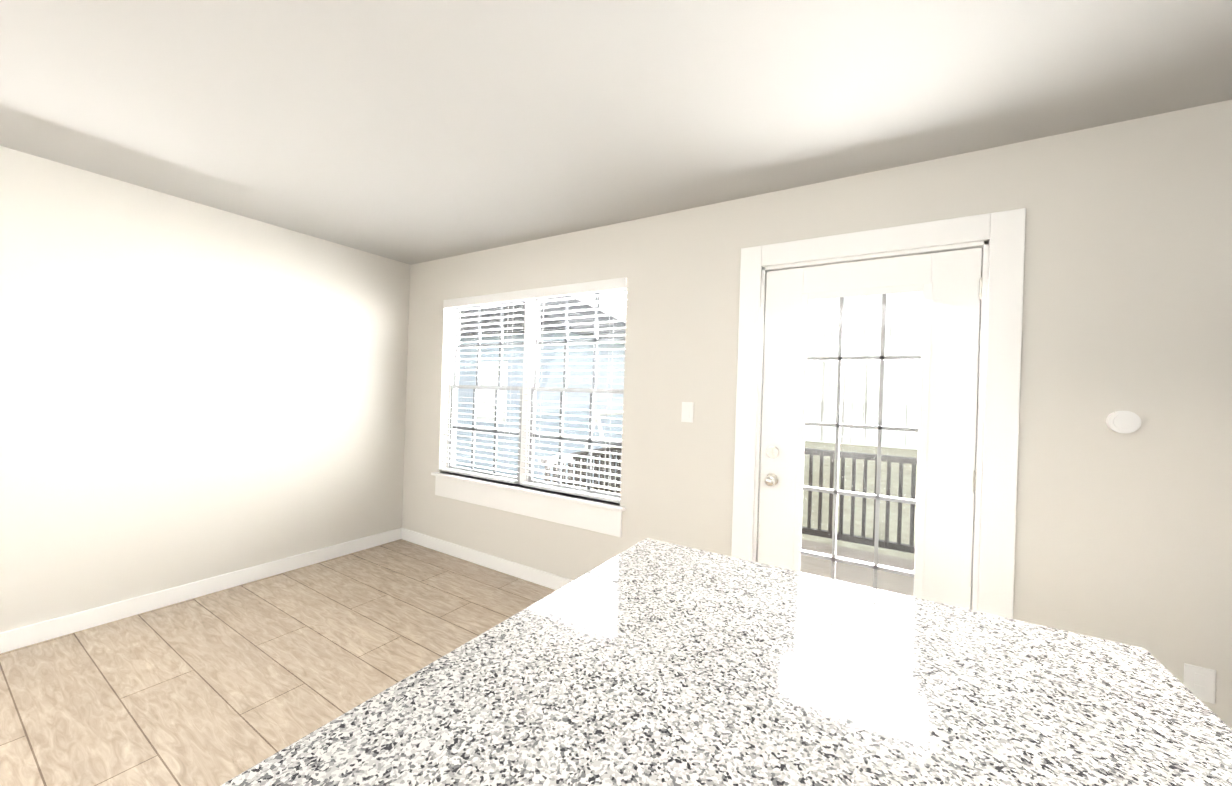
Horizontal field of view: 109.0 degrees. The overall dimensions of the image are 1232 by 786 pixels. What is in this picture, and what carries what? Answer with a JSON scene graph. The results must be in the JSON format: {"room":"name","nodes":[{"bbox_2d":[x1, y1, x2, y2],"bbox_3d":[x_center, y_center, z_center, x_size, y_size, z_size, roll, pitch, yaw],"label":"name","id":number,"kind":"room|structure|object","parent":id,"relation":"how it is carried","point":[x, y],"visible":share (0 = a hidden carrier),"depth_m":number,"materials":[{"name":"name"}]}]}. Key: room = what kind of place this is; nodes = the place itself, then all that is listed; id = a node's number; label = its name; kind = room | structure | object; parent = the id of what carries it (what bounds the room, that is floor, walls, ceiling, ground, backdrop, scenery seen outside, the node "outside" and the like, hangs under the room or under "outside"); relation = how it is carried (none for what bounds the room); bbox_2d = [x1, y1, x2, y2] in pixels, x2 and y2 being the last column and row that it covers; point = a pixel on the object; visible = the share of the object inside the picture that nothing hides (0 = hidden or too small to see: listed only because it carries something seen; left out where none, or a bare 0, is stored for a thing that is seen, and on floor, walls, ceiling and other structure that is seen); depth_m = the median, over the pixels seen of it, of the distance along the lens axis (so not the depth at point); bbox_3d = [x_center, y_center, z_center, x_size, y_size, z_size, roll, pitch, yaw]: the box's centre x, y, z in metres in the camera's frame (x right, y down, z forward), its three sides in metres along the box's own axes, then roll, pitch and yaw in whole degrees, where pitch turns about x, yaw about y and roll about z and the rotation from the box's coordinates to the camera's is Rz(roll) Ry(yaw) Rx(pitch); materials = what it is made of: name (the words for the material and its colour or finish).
{"room":"kitchen","nodes":[
{"label":"kitchen","id":0,"kind":"room"},
{"bbox_2d":[0,146,409,632],"bbox_3d":[-3.657,0.018,1.115,0.160,2.440,6.640,2,0,31],"label":"wall","id":1,"kind":"structure","parent":0,"point":[190,391],"depth_m":2.63,"materials":[{"name":"white paint"}]},
{"bbox_2d":[0,528,399,653],"bbox_3d":[-3.579,1.192,1.138,0.013,0.100,6.480,2,0,31],"label":"baseboard","id":2,"kind":"structure","parent":1,"relation":"attached to","point":[20,637],"depth_m":2.63,"materials":[{"name":"white wood"}]},
{"bbox_2d":[0,539,555,785],"bbox_3d":[-1.154,1.369,-0.330,6.010,0.100,6.800,2,0,31],"label":"floor","id":3,"kind":"structure","parent":0,"point":[219,688],"depth_m":2.08,"materials":[{"name":"beige tile"}]},
{"bbox_2d":[220,538,1231,785],"bbox_3d":[-0.089,0.899,0.055,1.068,0.910,2.425,2,0,31],"label":"kitchen island","id":4,"kind":"object","parent":3,"relation":"on","point":[650,662],"visible":1,"depth_m":0.65,"materials":[{"name":"stone"}]},
{"bbox_2d":[0,0,1231,264],"bbox_3d":[-1.073,-1.169,-0.329,6.010,0.100,6.800,2,0,31],"label":"ceiling","id":5,"kind":"structure","parent":0,"point":[410,132],"depth_m":1.60,"materials":[{"name":"grey paint"}]},
{"bbox_2d":[402,100,1231,728],"bbox_3d":[0.603,0.157,2.512,6.010,2.440,0.160,2,0,31],"label":"wall","id":6,"kind":"structure","parent":0,"point":[1122,538],"depth_m":1.74,"materials":[{"name":"white paint"}]},
{"bbox_2d":[400,527,572,589],"bbox_3d":[-0.637,1.287,3.138,2.923,0.100,0.013,2,0,31],"label":"baseboard","id":7,"kind":"structure","parent":6,"relation":"attached to","point":[524,572],"depth_m":3.33,"materials":[{"name":"white wood"}]},
{"bbox_2d":[431,289,626,536],"bbox_3d":[-0.684,0.063,3.251,1.838,1.627,0.180,2,0,31],"label":"window unit","id":8,"kind":"structure","parent":6,"relation":"in","point":[529,377],"depth_m":3.26,"materials":[{"name":"white"}]},
{"bbox_2d":[441,277,626,502],"bbox_3d":[-0.690,-0.038,3.235,1.750,1.423,0.078,2,0,31],"label":"window blind","id":9,"kind":"object","parent":8,"relation":"attached to","point":[610,285],"visible":0.92,"depth_m":3.13,"materials":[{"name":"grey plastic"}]},
{"bbox_2d":[681,402,693,422],"bbox_3d":[0.411,0.110,2.530,0.072,0.116,0.008,2,0,31],"label":"switch plate","id":10,"kind":"object","parent":6,"relation":"attached to","point":[687,411],"visible":1,"depth_m":2.53,"materials":[{"name":"white plastic"}]},
{"bbox_2d":[757,248,982,608],"bbox_3d":[1.148,0.371,2.089,0.906,2.013,0.121,2,0,31],"label":"back door","id":11,"kind":"structure","parent":6,"relation":"in","point":[948,284],"depth_m":2.03,"materials":[{"name":"white wood"}]},
{"bbox_2d":[731,208,1025,618],"bbox_3d":[1.178,0.315,2.150,1.150,2.159,0.180,2,0,31],"label":"door frame","id":12,"kind":"structure","parent":6,"relation":"attached to","point":[997,427],"depth_m":1.85,"materials":[{"name":"white wood"}]},
{"bbox_2d":[1106,411,1140,432],"bbox_3d":[1.884,0.107,1.630,0.084,0.084,0.026,2,0,31],"label":"thermostat","id":13,"kind":"object","parent":6,"relation":"attached to","point":[1123,421],"visible":0.94,"depth_m":1.62,"materials":[{"name":"white plastic"}]},
{"bbox_2d":[1183,663,1215,703],"bbox_3d":[2.035,1.013,1.531,0.072,0.116,0.008,2,0,31],"label":"electrical outlet","id":14,"kind":"object","parent":6,"relation":"attached to","point":[1199,683],"visible":0.98,"depth_m":1.53,"materials":[{"name":"white plastic"}]},
{"label":"outside","id":15,"kind":"structure","parent":0,"visible":0},
{"bbox_2d":[592,441,917,559],"bbox_3d":[-14.854,1.731,8.537,83.900,0.100,49.900,2,0,31],"label":"lawn","id":16,"kind":"structure","parent":15,"point":[893,509],"depth_m":9.81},
{"bbox_2d":[455,297,625,487],"bbox_3d":[-3.825,-0.962,14.546,11.200,6.000,7.100,2,0,31],"label":"house","id":17,"kind":"structure","parent":16,"relation":"on","point":[516,402],"depth_m":9.90,"materials":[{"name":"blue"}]},
{"bbox_2d":[573,410,622,487],"bbox_3d":[0.010,1.212,7.395,1.187,1.845,1.460,2,0,31],"label":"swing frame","id":18,"kind":"object","parent":16,"relation":"on","point":[597,414],"depth_m":6.83,"materials":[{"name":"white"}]},
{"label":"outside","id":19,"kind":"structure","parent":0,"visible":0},
{"bbox_2d":[541,446,917,596],"bbox_3d":[1.776,1.080,3.330,4.100,1.110,2.475,2,0,31],"label":"deck","id":20,"kind":"object","parent":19,"point":[868,573],"depth_m":4.14,"materials":[{"name":"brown wood"}]},
{"bbox_2d":[571,291,922,448],"bbox_3d":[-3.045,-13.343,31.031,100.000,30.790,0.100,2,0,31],"label":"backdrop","id":21,"kind":"structure","parent":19,"point":[891,392],"depth_m":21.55,"materials":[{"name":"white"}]}
]}

